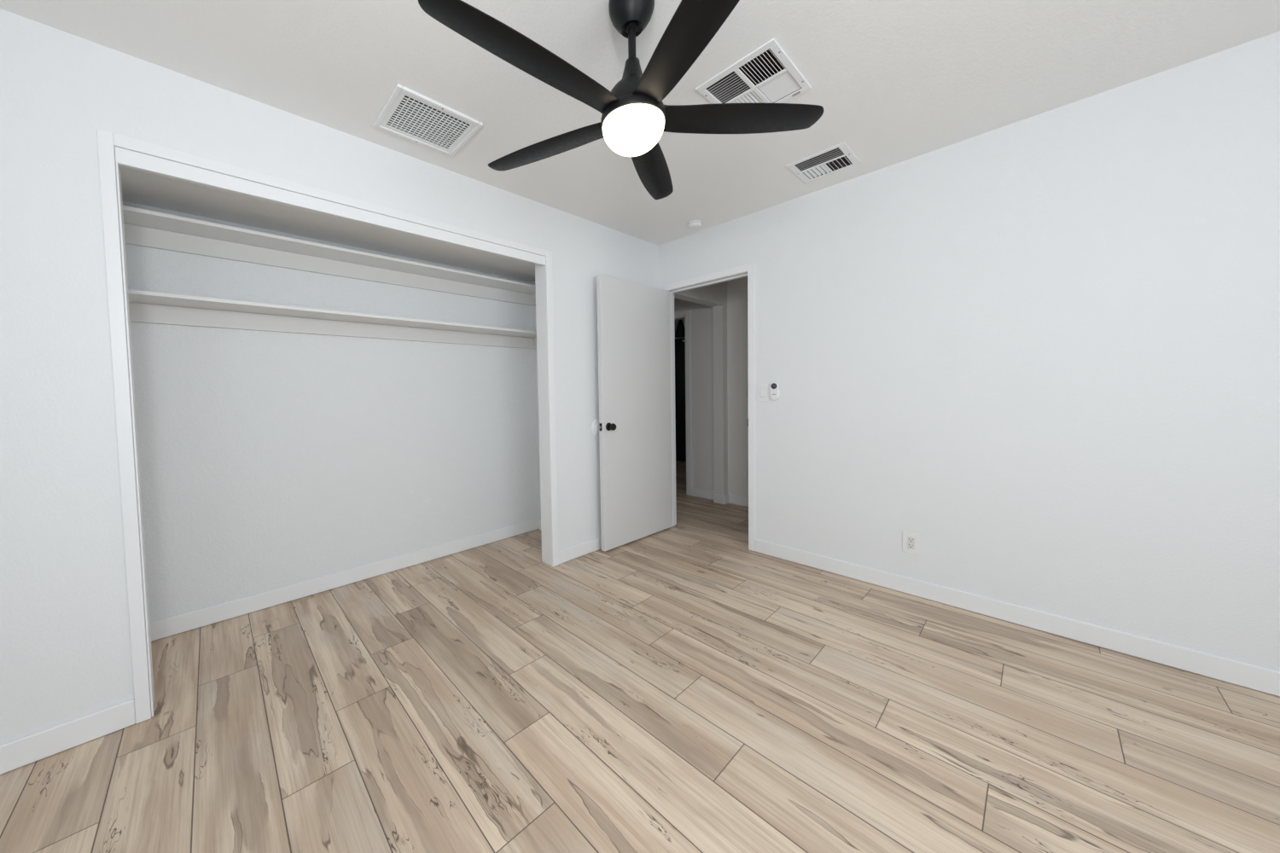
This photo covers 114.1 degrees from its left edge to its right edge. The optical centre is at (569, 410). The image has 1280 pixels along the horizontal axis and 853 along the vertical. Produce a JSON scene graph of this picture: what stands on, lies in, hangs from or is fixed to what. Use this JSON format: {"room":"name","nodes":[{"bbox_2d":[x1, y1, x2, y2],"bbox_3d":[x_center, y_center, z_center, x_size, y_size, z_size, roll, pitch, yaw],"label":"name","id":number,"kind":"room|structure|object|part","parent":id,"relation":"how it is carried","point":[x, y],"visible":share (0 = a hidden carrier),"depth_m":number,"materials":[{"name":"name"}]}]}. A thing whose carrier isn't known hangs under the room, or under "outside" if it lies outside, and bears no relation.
{"room":"empty bedroom","nodes":[
{"label":"empty bedroom","id":0,"kind":"room"},
{"bbox_2d":[120,165,535,282],"bbox_3d":[-1.065,-1.186,2.483,2.485,0.295,0.590,-3,3,-41],"label":"ceiling","id":1,"kind":"structure","parent":0,"point":[140,187],"depth_m":2.23,"materials":[{"name":"white paint"}]},
{"bbox_2d":[0,8,658,744],"bbox_3d":[-0.757,-0.112,2.312,4.010,2.440,0.110,-3,3,-41],"label":"wall","id":2,"kind":"structure","parent":0,"point":[66,650],"depth_m":1.43,"materials":[{"name":"white paint"}]},
{"bbox_2d":[0,536,601,774],"bbox_3d":[-0.651,1.057,2.351,3.900,0.094,0.012,-3,3,-41],"label":"baseboard","id":3,"kind":"structure","parent":2,"relation":"attached to","point":[17,753],"depth_m":1.42,"materials":[{"name":"white paint"}]},
{"bbox_2d":[96,128,558,723],"bbox_3d":[-0.901,0.045,2.185,2.027,2.139,0.126,-3,3,-41],"label":"trim","id":4,"kind":"structure","parent":2,"relation":"attached to","point":[114,150],"depth_m":1.57,"materials":[{"name":"white paint"}]},
{"bbox_2d":[591,418,599,435],"bbox_3d":[0.213,0.129,3.078,0.124,0.118,0.023,-3,3,-41],"label":"bumper cover","id":5,"kind":"object","parent":2,"relation":"attached to","point":[595,427],"visible":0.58,"depth_m":3.06,"materials":[{"name":"white plastic"}]},
{"bbox_2d":[595,423,599,431],"bbox_3d":[0.216,0.129,3.074,0.060,0.060,0.012,-3,3,-41],"label":"cushion","id":6,"kind":"object","parent":5,"relation":"on","point":[596,424],"depth_m":3.06,"materials":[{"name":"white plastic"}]},
{"bbox_2d":[122,200,538,622],"bbox_3d":[-1.273,-0.121,2.791,2.705,2.440,0.110,-3,3,-41],"label":"wall","id":7,"kind":"structure","parent":0,"point":[269,460],"depth_m":2.47,"materials":[{"name":"white paint"}]},
{"bbox_2d":[122,205,535,306],"bbox_3d":[-1.179,-0.895,2.634,2.483,0.110,0.221,-3,3,-41],"label":"closet shelf","id":8,"kind":"object","parent":7,"relation":"attached to","point":[142,228],"visible":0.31,"depth_m":2.36,"materials":[{"name":"white paint"}]},
{"bbox_2d":[128,289,536,349],"bbox_3d":[-1.164,-0.526,2.640,2.483,0.110,0.244,-3,3,-41],"label":"closet shelf","id":9,"kind":"object","parent":7,"relation":"attached to","point":[145,306],"visible":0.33,"depth_m":2.38,"materials":[{"name":"white paint"}]},
{"bbox_2d":[150,518,541,641],"bbox_3d":[-1.018,1.055,2.576,2.485,0.094,0.590,-3,3,-41],"label":"baseboard","id":10,"kind":"structure","parent":7,"relation":"attached to","point":[194,619],"depth_m":2.51,"materials":[{"name":"white paint"}]},
{"bbox_2d":[532,281,541,519],"bbox_3d":[-0.066,-0.171,3.381,0.110,2.440,0.590,-3,3,-41],"label":"wall","id":11,"kind":"structure","parent":0,"point":[533,282],"depth_m":3.56,"materials":[{"name":"white paint"}]},
{"bbox_2d":[0,460,1279,852],"bbox_3d":[1.100,1.108,2.624,7.110,0.100,6.510,-3,3,-41],"label":"floor","id":12,"kind":"structure","parent":0,"point":[682,688],"depth_m":1.45,"materials":[{"name":"brown wood"}]},
{"bbox_2d":[0,0,1279,245],"bbox_3d":[1.047,-1.439,2.518,7.110,0.120,6.510,-3,3,-41],"label":"ceiling","id":13,"kind":"structure","parent":0,"point":[893,81],"depth_m":1.58,"materials":[{"name":"white paint"}]},
{"bbox_2d":[373,83,482,156],"bbox_3d":[-0.651,-1.390,1.884,0.383,0.176,0.322,-3,3,-41],"label":"ceiling vent","id":14,"kind":"object","parent":13,"relation":"in","point":[417,118],"visible":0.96,"depth_m":1.90,"materials":[{"name":"white metal"}]},
{"bbox_2d":[418,0,823,199],"bbox_3d":[0.163,-1.072,1.319,1.261,0.475,1.270,-3,3,-41],"label":"ceiling fan","id":15,"kind":"object","parent":13,"relation":"hanging from","point":[635,117],"visible":1,"depth_m":1.25,"materials":[{"name":"matte black painted metal"},{"name":"black plastic"},{"name":"frosted glass"}]},
{"bbox_3d":[-0.108,-0.956,1.117,0.584,0.065,0.115,-3,3,-33],"label":"blade","id":16,"kind":"part","parent":15,"relation":"part of","materials":[{"name":"black plastic"}]},
{"bbox_3d":[-0.096,-0.983,1.554,0.584,0.075,0.115,1,3,38],"label":"blade","id":17,"kind":"part","parent":15,"relation":"part of","materials":[{"name":"black plastic"}]},
{"bbox_3d":[0.205,-0.879,1.331,0.199,0.086,0.199,-3,3,-41],"label":"light globe","id":18,"kind":"part","parent":15,"relation":"part of","materials":[{"name":"white glass"}]},
{"bbox_3d":[0.338,-0.978,1.678,0.115,0.055,0.584,0,3,22],"label":"blade","id":19,"kind":"part","parent":15,"relation":"part of","materials":[{"name":"black plastic"}]},
{"bbox_3d":[0.315,-0.941,0.969,0.115,0.042,0.584,-2,2,-16],"label":"blade","id":20,"kind":"part","parent":15,"relation":"part of","materials":[{"name":"black plastic"}]},
{"bbox_3d":[0.575,-0.979,1.384,0.584,0.068,0.115,-2,2,-8],"label":"blade","id":21,"kind":"part","parent":15,"relation":"part of","materials":[{"name":"black plastic"}]},
{"bbox_2d":[674,320,685,337],"bbox_3d":[1.455,-1.237,5.418,0.144,0.539,0.144,-3,3,-41],"label":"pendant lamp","id":22,"kind":"object","parent":13,"relation":"hanging from","point":[680,331],"visible":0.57,"depth_m":5.38,"materials":[{"name":"black"}]},
{"bbox_2d":[687,220,701,229],"bbox_3d":[0.931,-1.381,3.070,0.102,0.036,0.102,-3,3,-41],"label":"smoke detector","id":23,"kind":"object","parent":13,"relation":"attached to","point":[694,224],"visible":1,"depth_m":3.04,"materials":[{"name":"white plastic"}]},
{"bbox_2d":[695,38,811,104],"bbox_3d":[0.762,-1.415,1.704,0.376,0.172,0.316,-3,3,-41],"label":"ceiling vent","id":24,"kind":"object","parent":13,"relation":"in","point":[766,74],"visible":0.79,"depth_m":1.73,"materials":[{"name":"white metal"}]},
{"bbox_2d":[785,141,861,183],"bbox_3d":[1.417,-1.455,2.297,0.303,0.168,0.284,-3,3,-41],"label":"ceiling vent","id":25,"kind":"object","parent":13,"relation":"in","point":[840,157],"visible":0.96,"depth_m":2.35,"materials":[{"name":"white metal"}]},
{"bbox_2d":[674,319,685,338],"bbox_3d":[2.965,-1.360,5.667,0.110,0.380,4.100,-3,3,-41],"label":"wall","id":26,"kind":"structure","parent":0,"point":[676,322],"depth_m":6.92,"materials":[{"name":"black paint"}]},
{"bbox_2d":[674,337,686,461],"bbox_3d":[2.983,-0.141,5.711,0.130,2.060,4.100,-3,3,-41],"label":"panelling","id":27,"kind":"object","parent":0,"point":[679,344],"depth_m":6.90,"materials":[{"name":"black paint"}]},
{"bbox_2d":[674,281,727,307],"bbox_3d":[1.210,-1.247,3.949,0.980,0.390,0.113,-3,3,-41],"label":"ceiling","id":28,"kind":"structure","parent":0,"point":[712,295],"depth_m":4.02,"materials":[{"name":"white paint"}]},
{"bbox_2d":[674,276,748,497],"bbox_3d":[1.550,-0.249,4.454,0.110,2.440,4.100,-3,3,-41],"label":"wall","id":29,"kind":"structure","parent":0,"point":[701,315],"depth_m":4.29,"materials":[{"name":"white paint"}]},
{"bbox_2d":[674,309,692,495],"bbox_3d":[1.100,-0.084,4.971,0.122,2.083,0.895,-3,3,-41],"label":"trim","id":30,"kind":"structure","parent":29,"relation":"attached to","point":[687,318],"depth_m":4.62,"materials":[{"name":"white paint"}]},
{"bbox_2d":[691,488,748,506],"bbox_3d":[2.092,0.941,3.751,0.102,0.094,2.285,-3,3,-41],"label":"baseboard","id":31,"kind":"structure","parent":29,"relation":"attached to","point":[728,498],"depth_m":4.29,"materials":[{"name":"white paint"}]},
{"bbox_2d":[745,385,748,397],"bbox_3d":[1.788,-0.189,4.096,0.008,0.120,0.072,-3,3,-41],"label":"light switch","id":32,"kind":"object","parent":29,"relation":"attached to","point":[747,386],"visible":0.46,"depth_m":4.11,"materials":[{"name":"white plastic"}]},
{"bbox_2d":[712,305,727,495],"bbox_3d":[1.570,-0.047,4.293,0.090,2.050,0.113,-3,3,-41],"label":"pier","id":33,"kind":"object","parent":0,"point":[719,313],"visible":0.86,"depth_m":4.26,"materials":[{"name":"white paint"}]},
{"bbox_2d":[658,30,1279,671],"bbox_3d":[1.490,-0.182,2.869,0.110,2.440,6.410,-3,3,-41],"label":"wall","id":34,"kind":"structure","parent":0,"point":[1042,350],"depth_m":1.91,"materials":[{"name":"white paint"}]},
{"bbox_2d":[596,274,672,551],"bbox_3d":[0.533,0.017,3.258,0.829,2.018,0.158,-3,3,-40],"label":"door","id":35,"kind":"structure","parent":34,"relation":"in","point":[633,318],"depth_m":3.20,"materials":[{"name":"white paint"}]},
{"bbox_3d":[0.304,0.123,3.006,0.060,0.060,0.061,-3,3,-40],"label":"knob","id":36,"kind":"part","parent":35,"relation":"part of","materials":[{"name":"black metal"}]},
{"bbox_2d":[660,262,755,551],"bbox_3d":[1.115,-0.017,3.308,0.135,2.086,0.814,-3,3,-41],"label":"trim","id":37,"kind":"structure","parent":34,"relation":"attached to","point":[745,270],"depth_m":3.01,"materials":[{"name":"white paint"}]},
{"bbox_2d":[757,384,768,401],"bbox_3d":[1.369,-0.125,2.918,0.012,0.122,0.074,-3,3,-41],"label":"light switch","id":38,"kind":"object","parent":34,"relation":"attached to","point":[763,389],"visible":1,"depth_m":2.91,"materials":[{"name":"white plastic"}]},
{"bbox_2d":[770,382,779,400],"bbox_3d":[1.419,-0.131,2.851,0.026,0.124,0.060,-3,3,-41],"label":"remote","id":39,"kind":"object","parent":34,"relation":"attached to","point":[775,392],"visible":1,"depth_m":2.84,"materials":[{"name":"white plastic"}]},
{"bbox_2d":[902,531,919,555],"bbox_3d":[1.935,0.754,2.332,0.007,0.119,0.075,-3,3,-41],"label":"wall outlet","id":40,"kind":"object","parent":34,"relation":"attached to","point":[910,541],"visible":1,"depth_m":2.33,"materials":[{"name":"white plastic"}]},
{"bbox_2d":[907,536,914,549],"bbox_3d":[1.933,0.754,2.331,0.002,0.068,0.034,-3,3,-41],"label":"receptacle","id":41,"kind":"object","parent":40,"relation":"attached to","point":[910,540],"depth_m":2.33,"materials":[{"name":"white plastic"}]},
{"bbox_2d":[755,539,1279,697],"bbox_3d":[2.431,1.016,1.778,0.012,0.094,3.269,-3,3,-41],"label":"baseboard","id":42,"kind":"structure","parent":34,"relation":"attached to","point":[1255,677],"depth_m":1.93,"materials":[{"name":"white paint"}]}
]}

